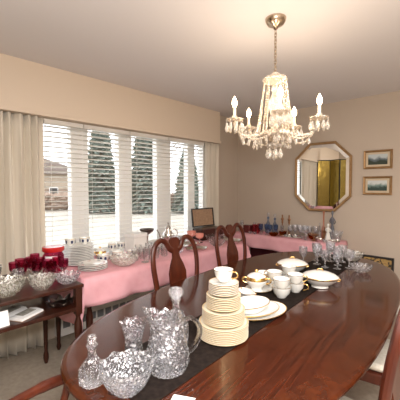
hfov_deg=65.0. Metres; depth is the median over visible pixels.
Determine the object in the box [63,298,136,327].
grille
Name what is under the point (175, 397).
paper card
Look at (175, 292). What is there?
decanter
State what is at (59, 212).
lawn
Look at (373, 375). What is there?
dining chair
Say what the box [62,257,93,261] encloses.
dinner plate
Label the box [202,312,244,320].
plate
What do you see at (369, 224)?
wall
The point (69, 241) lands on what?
teacup
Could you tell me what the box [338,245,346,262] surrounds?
goblet
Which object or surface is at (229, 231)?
dining chair
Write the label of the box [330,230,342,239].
crystal bowl
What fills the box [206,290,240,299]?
dessert plate
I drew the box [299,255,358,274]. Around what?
table runner
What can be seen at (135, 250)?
tumbler
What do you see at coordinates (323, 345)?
dining table
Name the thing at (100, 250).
sugar bowl
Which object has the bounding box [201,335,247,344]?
dinner plate
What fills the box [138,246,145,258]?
tumbler
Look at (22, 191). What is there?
curtain
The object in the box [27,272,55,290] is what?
glass bowl
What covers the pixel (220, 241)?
glass bowl
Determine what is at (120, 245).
teacup
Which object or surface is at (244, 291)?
gravy boat
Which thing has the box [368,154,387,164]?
print
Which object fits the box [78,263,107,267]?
plate
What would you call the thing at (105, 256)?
teacup
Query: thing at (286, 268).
teacup
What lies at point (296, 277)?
teacup
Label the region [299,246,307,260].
goblet
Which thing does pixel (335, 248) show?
goblet
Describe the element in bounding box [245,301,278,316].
oval platter
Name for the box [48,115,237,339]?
wall
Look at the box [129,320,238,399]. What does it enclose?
table runner
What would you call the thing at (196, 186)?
evergreen tree
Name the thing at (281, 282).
teacup
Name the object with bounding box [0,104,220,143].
trim
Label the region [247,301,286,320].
oval platter
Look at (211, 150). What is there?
curtain
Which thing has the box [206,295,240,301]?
dessert plate
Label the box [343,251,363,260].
glass bowl
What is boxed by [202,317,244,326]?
plate
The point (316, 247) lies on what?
goblet
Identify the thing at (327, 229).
figurine
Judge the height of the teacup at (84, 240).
0.058 m
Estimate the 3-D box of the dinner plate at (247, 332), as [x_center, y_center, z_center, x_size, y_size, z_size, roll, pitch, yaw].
[0.101,0.563,1.367,0.216,0.012,0.216,2,3,43]
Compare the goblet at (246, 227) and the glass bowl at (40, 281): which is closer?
the glass bowl at (40, 281)
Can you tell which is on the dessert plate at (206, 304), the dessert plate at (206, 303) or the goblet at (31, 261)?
the dessert plate at (206, 303)
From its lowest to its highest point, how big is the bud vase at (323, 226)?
0.345 m
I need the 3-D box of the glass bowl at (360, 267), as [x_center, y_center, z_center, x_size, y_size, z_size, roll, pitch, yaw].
[1.235,0.521,2.406,0.166,0.058,0.158,2,3,43]
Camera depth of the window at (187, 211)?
4.16 m
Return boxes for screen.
[362,254,393,271]
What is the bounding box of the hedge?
[45,192,174,210]
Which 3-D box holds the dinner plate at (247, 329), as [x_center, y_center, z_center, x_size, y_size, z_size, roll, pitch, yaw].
[0.101,0.549,1.366,0.216,0.012,0.216,2,3,43]
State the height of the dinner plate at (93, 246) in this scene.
0.016 m
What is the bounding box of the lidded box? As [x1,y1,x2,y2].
[124,231,146,251]
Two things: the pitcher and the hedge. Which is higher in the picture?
the hedge
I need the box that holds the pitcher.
[141,307,201,379]
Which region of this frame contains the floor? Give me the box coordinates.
[0,314,396,399]
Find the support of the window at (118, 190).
in the wall at (228, 148)
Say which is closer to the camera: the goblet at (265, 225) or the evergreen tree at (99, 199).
the goblet at (265, 225)
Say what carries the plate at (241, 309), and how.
on the plate at (202, 309)
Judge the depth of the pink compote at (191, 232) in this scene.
3.72 m
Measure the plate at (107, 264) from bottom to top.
0.014 m
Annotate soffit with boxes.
[0,53,219,140]
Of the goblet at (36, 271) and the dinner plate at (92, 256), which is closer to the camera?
the goblet at (36, 271)
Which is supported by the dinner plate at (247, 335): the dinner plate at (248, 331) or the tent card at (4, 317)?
the dinner plate at (248, 331)
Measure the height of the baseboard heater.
0.190 m
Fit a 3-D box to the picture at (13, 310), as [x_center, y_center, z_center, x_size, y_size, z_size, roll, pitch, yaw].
[-1.137,0.690,1.949,0.190,0.001,0.120,1,2,15]
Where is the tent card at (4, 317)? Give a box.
[0,310,9,327]
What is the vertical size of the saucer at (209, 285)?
0.010 m
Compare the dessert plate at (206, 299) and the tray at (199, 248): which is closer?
the dessert plate at (206, 299)
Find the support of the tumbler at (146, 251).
on the tablecloth at (114, 282)
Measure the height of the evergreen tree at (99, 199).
6.463 m
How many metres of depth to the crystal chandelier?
1.91 m
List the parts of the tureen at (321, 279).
lid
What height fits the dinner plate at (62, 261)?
0.016 m
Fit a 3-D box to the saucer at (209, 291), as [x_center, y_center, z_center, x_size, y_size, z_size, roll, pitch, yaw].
[0.102,0.397,1.358,0.130,0.010,0.130,2,3,43]
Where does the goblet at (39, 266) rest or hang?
on the console table at (27, 296)
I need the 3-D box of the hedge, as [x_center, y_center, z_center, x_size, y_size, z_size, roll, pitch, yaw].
[-7.595,0.118,23.698,20.417,1.510,1.251,0,2,-3]
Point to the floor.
(20, 372)
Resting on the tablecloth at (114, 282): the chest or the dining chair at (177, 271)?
the chest
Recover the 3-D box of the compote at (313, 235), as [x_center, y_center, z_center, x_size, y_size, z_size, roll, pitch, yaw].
[1.367,0.451,3.767,0.123,0.080,0.123,2,3,43]
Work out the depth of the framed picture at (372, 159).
3.54 m
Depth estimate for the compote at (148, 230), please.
3.27 m
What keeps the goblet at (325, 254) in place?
on the table runner at (329, 264)
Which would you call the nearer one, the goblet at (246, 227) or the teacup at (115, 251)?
the teacup at (115, 251)
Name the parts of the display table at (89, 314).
leg, leg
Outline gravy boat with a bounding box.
[239,287,255,296]
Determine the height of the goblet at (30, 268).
0.135 m
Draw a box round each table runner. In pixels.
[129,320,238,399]
[248,278,318,337]
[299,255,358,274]
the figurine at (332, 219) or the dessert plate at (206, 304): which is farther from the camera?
the figurine at (332, 219)
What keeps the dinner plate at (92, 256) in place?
on the dinner plate at (93, 257)
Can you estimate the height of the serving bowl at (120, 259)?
0.075 m
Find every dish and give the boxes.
[44,293,72,307]
[269,232,277,236]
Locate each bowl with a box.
[0,274,25,297]
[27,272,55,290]
[55,270,80,283]
[94,247,105,258]
[98,348,154,398]
[109,253,138,265]
[205,233,224,240]
[208,238,225,245]
[225,238,241,243]
[241,295,269,313]
[242,269,271,290]
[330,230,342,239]
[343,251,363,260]
[350,262,372,272]
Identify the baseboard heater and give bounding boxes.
[54,284,169,336]
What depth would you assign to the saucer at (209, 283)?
1.31 m
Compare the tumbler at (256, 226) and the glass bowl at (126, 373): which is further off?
the tumbler at (256, 226)
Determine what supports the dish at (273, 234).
on the tablecloth at (262, 241)
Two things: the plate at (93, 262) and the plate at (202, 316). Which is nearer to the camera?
the plate at (202, 316)
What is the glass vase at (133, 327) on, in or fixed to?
on the table runner at (203, 355)
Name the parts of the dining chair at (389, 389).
seat, post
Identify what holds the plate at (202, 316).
on the plate at (202, 317)
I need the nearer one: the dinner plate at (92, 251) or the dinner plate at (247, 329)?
the dinner plate at (247, 329)
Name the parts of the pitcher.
handle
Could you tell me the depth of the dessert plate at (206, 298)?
1.30 m
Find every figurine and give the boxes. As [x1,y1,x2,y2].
[325,224,330,240]
[329,211,335,238]
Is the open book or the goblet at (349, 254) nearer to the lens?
the open book
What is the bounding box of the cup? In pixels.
[112,250,122,253]
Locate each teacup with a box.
[65,238,75,245]
[79,237,90,244]
[98,253,109,259]
[108,243,117,249]
[112,250,125,254]
[117,242,126,248]
[214,267,238,281]
[264,269,282,279]
[266,277,273,288]
[272,284,290,297]
[273,276,290,288]
[281,264,296,273]
[287,272,307,283]
[289,280,308,292]
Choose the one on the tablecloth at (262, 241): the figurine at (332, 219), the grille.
the figurine at (332, 219)
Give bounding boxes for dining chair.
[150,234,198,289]
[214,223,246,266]
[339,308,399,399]
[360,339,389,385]
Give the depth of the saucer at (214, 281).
1.35 m
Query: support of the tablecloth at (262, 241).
on the side table
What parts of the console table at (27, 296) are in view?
leg, leg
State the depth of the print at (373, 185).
3.56 m
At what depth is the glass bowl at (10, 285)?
1.83 m
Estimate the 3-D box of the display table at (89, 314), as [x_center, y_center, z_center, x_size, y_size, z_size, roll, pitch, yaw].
[-0.391,0.896,3.163,0.676,0.745,1.936,2,3,43]
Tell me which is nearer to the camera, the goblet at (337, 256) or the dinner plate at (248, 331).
the dinner plate at (248, 331)
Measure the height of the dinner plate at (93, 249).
0.016 m
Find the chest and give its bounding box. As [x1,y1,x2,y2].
[191,208,223,240]
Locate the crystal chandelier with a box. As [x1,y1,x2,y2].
[225,13,329,159]
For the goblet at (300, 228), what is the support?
on the tablecloth at (262, 241)
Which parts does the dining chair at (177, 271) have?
post, post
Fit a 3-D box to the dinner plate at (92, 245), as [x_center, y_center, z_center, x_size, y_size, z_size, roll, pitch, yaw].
[-1.034,0.397,2.654,0.256,0.016,0.256,2,3,43]
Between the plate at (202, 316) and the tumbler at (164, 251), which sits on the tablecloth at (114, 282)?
the tumbler at (164, 251)
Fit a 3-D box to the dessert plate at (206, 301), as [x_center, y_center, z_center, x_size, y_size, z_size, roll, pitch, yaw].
[0.102,0.443,1.362,0.150,0.010,0.150,2,3,43]
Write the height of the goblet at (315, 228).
0.150 m
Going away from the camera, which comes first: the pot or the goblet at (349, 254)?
the goblet at (349, 254)
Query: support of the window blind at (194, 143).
attached to the window at (187, 211)
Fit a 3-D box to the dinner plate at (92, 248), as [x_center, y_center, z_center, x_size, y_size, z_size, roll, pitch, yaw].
[-1.035,0.423,2.654,0.256,0.016,0.256,2,3,43]
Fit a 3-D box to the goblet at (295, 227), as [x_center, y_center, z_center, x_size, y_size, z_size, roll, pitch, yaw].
[1.232,0.404,4.058,0.062,0.150,0.062,2,3,43]
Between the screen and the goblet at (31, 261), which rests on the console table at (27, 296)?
the goblet at (31, 261)
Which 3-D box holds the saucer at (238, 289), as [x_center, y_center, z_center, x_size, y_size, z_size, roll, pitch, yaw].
[0.102,0.390,1.360,0.130,0.010,0.130,2,3,43]
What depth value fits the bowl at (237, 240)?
3.62 m
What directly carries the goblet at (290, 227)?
on the tablecloth at (262, 241)
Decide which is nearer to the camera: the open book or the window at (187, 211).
the open book
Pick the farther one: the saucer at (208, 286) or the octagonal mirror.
the octagonal mirror
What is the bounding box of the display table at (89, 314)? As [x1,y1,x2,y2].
[56,307,92,349]
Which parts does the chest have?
lid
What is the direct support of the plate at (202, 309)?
on the plate at (202, 311)
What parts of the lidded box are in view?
lid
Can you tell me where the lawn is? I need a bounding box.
[45,209,183,255]
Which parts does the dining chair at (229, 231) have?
post, post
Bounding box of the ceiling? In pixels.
[0,0,399,118]
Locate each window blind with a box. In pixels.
[43,118,84,256]
[82,124,130,250]
[128,131,168,241]
[167,137,203,235]
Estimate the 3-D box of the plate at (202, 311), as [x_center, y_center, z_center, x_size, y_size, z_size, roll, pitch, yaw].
[0.102,0.482,1.364,0.186,0.011,0.186,2,3,43]
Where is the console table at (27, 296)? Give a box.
[0,268,83,363]
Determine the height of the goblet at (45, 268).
0.135 m
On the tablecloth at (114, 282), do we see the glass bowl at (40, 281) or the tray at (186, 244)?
the tray at (186, 244)
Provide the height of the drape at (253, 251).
0.580 m
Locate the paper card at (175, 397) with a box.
[171,394,194,399]
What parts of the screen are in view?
floral panel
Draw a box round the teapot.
[157,223,177,240]
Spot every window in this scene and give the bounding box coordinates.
[46,124,80,258]
[79,129,125,250]
[125,135,163,243]
[164,140,190,233]
[191,144,203,229]
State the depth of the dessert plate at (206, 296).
1.30 m
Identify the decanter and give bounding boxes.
[168,286,188,341]
[265,213,270,232]
[272,214,277,231]
[317,223,320,237]
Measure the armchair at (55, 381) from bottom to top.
1.064 m
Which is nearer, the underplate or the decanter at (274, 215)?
the underplate
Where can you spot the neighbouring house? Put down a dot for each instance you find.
(45, 163)
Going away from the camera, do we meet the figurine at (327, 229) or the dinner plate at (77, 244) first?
the dinner plate at (77, 244)
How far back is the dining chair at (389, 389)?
0.90 m
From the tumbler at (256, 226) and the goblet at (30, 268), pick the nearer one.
the goblet at (30, 268)
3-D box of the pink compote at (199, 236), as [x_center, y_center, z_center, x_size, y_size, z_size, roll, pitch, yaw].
[-0.006,0.442,3.654,0.099,0.108,0.099,2,3,43]
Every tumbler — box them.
[131,248,138,260]
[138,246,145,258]
[143,248,149,260]
[156,246,158,257]
[161,245,167,255]
[255,225,258,233]
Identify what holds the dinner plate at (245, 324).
on the dinner plate at (202, 326)
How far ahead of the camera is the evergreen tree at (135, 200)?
20.37 m
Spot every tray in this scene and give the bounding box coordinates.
[183,242,199,247]
[186,246,207,251]
[277,235,301,238]
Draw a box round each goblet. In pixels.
[12,268,23,287]
[26,266,35,274]
[30,260,38,272]
[32,269,41,273]
[36,264,44,272]
[42,266,51,272]
[47,268,55,281]
[53,263,60,272]
[59,265,67,271]
[243,224,251,232]
[264,224,268,234]
[288,225,292,233]
[293,225,297,234]
[298,226,302,235]
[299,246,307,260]
[312,244,321,264]
[313,226,317,233]
[320,250,329,267]
[326,241,334,261]
[333,246,342,265]
[333,252,342,269]
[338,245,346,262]
[344,249,354,268]
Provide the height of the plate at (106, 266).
0.014 m
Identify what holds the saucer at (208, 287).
on the saucer at (238, 289)
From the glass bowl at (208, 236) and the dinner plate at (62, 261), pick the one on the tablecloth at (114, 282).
the glass bowl at (208, 236)
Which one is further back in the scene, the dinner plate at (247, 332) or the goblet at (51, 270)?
the goblet at (51, 270)
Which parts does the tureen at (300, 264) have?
lid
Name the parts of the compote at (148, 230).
dish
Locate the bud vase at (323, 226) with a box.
[321,211,325,237]
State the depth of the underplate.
1.97 m
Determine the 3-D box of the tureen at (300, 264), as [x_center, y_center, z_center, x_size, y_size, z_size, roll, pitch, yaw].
[0.702,0.489,2.387,0.246,0.119,0.188,0,2,9]
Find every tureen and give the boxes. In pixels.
[276,257,308,271]
[303,268,340,288]
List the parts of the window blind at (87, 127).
ladder cord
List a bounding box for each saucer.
[208,286,237,291]
[208,287,238,292]
[209,277,238,286]
[209,283,238,287]
[209,285,238,289]
[209,289,238,294]
[209,291,238,296]
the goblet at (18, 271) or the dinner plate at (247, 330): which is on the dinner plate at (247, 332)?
the dinner plate at (247, 330)
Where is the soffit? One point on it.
(26, 84)
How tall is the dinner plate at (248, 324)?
0.012 m
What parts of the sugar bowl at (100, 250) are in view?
lid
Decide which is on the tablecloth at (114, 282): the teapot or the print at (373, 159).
the teapot
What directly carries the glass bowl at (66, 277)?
on the console table at (27, 296)
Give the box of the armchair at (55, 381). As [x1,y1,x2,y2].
[8,374,69,399]
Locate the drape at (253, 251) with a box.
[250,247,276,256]
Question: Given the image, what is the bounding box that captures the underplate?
[245,285,271,292]
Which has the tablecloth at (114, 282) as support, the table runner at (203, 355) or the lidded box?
the lidded box
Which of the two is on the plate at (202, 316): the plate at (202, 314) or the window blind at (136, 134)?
the plate at (202, 314)
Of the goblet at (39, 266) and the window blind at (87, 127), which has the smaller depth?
the goblet at (39, 266)
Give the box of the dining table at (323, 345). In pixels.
[60,251,399,399]
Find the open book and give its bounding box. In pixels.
[0,305,43,322]
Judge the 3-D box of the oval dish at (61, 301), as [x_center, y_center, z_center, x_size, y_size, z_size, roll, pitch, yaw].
[-0.922,0.679,2.093,0.166,0.049,0.218,1,3,32]
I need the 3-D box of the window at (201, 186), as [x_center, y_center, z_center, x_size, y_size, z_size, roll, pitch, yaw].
[-0.059,-0.144,4.331,0.080,1.330,0.255,2,3,43]
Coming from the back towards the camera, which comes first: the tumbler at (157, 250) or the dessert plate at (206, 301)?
the tumbler at (157, 250)
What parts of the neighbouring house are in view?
house pane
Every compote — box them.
[140,228,153,241]
[187,230,195,241]
[195,233,203,242]
[309,234,318,240]
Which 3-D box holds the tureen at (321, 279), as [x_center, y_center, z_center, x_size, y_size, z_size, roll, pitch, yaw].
[0.779,0.503,2.039,0.250,0.121,0.191,1,3,20]
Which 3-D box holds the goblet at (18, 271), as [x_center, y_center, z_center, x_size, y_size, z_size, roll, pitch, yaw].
[-1.151,0.497,1.992,0.064,0.120,0.064,2,3,43]
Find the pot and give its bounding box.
[162,228,173,240]
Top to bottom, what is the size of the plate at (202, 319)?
0.011 m
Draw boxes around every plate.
[61,249,93,253]
[61,252,93,257]
[62,248,93,252]
[62,251,93,255]
[62,254,93,258]
[62,256,93,260]
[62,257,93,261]
[62,261,78,263]
[63,242,93,247]
[64,246,93,250]
[65,245,93,249]
[78,259,107,265]
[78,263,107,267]
[78,264,107,269]
[78,266,107,270]
[199,316,248,331]
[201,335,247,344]
[201,337,247,345]
[202,302,244,315]
[202,309,244,317]
[202,311,244,319]
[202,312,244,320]
[202,314,244,322]
[202,316,244,324]
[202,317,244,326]
[202,319,244,327]
[202,324,248,335]
[202,326,247,333]
[202,329,247,337]
[202,330,247,338]
[202,331,248,342]
[202,332,247,340]
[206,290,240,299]
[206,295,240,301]
[206,296,240,302]
[206,298,240,304]
[206,299,240,306]
[206,301,240,308]
[206,303,240,309]
[206,304,240,311]
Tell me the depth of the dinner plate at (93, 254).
2.60 m
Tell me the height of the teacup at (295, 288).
0.064 m
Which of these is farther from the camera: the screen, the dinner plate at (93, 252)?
the screen
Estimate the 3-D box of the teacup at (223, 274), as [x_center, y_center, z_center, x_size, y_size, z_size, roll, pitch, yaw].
[0.104,0.325,1.352,0.086,0.052,0.096,-1,3,-28]
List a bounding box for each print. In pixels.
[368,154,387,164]
[368,180,386,190]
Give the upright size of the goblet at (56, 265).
0.135 m
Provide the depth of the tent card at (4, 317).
1.78 m
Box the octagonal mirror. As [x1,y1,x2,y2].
[295,141,351,211]
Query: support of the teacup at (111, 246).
on the saucer
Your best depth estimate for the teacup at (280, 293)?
1.81 m
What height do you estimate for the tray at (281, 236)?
0.022 m
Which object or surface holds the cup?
on the teacup at (115, 251)
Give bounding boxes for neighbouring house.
[44,158,67,193]
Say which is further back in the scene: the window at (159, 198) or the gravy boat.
the window at (159, 198)
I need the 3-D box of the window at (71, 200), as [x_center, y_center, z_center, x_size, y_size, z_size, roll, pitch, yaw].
[-1.344,-0.088,2.973,0.080,1.330,0.395,2,3,43]
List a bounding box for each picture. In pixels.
[0,306,35,315]
[363,149,392,168]
[363,176,391,194]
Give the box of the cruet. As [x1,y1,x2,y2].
[78,334,102,389]
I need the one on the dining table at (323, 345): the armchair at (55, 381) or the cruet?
the cruet
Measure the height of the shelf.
0.025 m
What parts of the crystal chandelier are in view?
flame bulb, arm, stem, lamp shade, lamp shade, chain, arm, flame bulb, flame bulb, arm, flame bulb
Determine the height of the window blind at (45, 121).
1.232 m
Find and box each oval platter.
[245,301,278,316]
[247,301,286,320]
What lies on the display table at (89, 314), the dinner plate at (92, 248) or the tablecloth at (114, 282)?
the tablecloth at (114, 282)
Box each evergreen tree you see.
[88,131,114,212]
[132,137,152,213]
[171,145,198,211]
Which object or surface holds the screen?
on the floor
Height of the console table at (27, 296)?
0.759 m
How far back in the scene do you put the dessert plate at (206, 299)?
1.30 m
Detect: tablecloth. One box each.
[45,239,250,331]
[233,231,347,253]
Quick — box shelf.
[0,293,75,333]
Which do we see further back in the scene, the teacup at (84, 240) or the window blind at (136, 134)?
the window blind at (136, 134)
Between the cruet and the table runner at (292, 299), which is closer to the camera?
the cruet
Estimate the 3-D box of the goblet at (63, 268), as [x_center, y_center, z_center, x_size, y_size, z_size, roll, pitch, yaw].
[-0.955,0.481,2.199,0.066,0.135,0.066,2,3,43]
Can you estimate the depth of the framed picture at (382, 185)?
3.56 m
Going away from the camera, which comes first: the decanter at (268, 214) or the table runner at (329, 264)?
the table runner at (329, 264)
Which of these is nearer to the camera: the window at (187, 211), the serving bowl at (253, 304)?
the serving bowl at (253, 304)
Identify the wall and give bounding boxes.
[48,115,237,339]
[238,91,399,279]
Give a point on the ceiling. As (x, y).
(207, 54)
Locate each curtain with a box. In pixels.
[0,111,45,357]
[205,142,218,225]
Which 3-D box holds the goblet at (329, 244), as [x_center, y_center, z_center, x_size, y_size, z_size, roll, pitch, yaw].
[1.134,0.449,2.733,0.076,0.171,0.076,2,3,43]
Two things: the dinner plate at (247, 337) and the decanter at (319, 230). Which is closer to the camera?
the dinner plate at (247, 337)
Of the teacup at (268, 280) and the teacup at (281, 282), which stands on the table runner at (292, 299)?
the teacup at (268, 280)
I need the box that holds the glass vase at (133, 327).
[119,315,147,350]
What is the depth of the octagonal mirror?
3.95 m
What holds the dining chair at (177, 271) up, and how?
on the floor
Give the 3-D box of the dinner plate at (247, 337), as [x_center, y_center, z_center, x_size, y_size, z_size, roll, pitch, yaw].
[0.101,0.585,1.367,0.216,0.012,0.216,2,3,43]
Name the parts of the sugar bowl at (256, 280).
lid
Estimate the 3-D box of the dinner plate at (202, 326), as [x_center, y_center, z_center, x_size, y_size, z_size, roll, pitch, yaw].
[0.101,0.535,1.365,0.216,0.012,0.216,2,3,43]
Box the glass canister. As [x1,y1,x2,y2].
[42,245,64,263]
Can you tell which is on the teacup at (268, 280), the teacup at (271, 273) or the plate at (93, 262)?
the teacup at (271, 273)

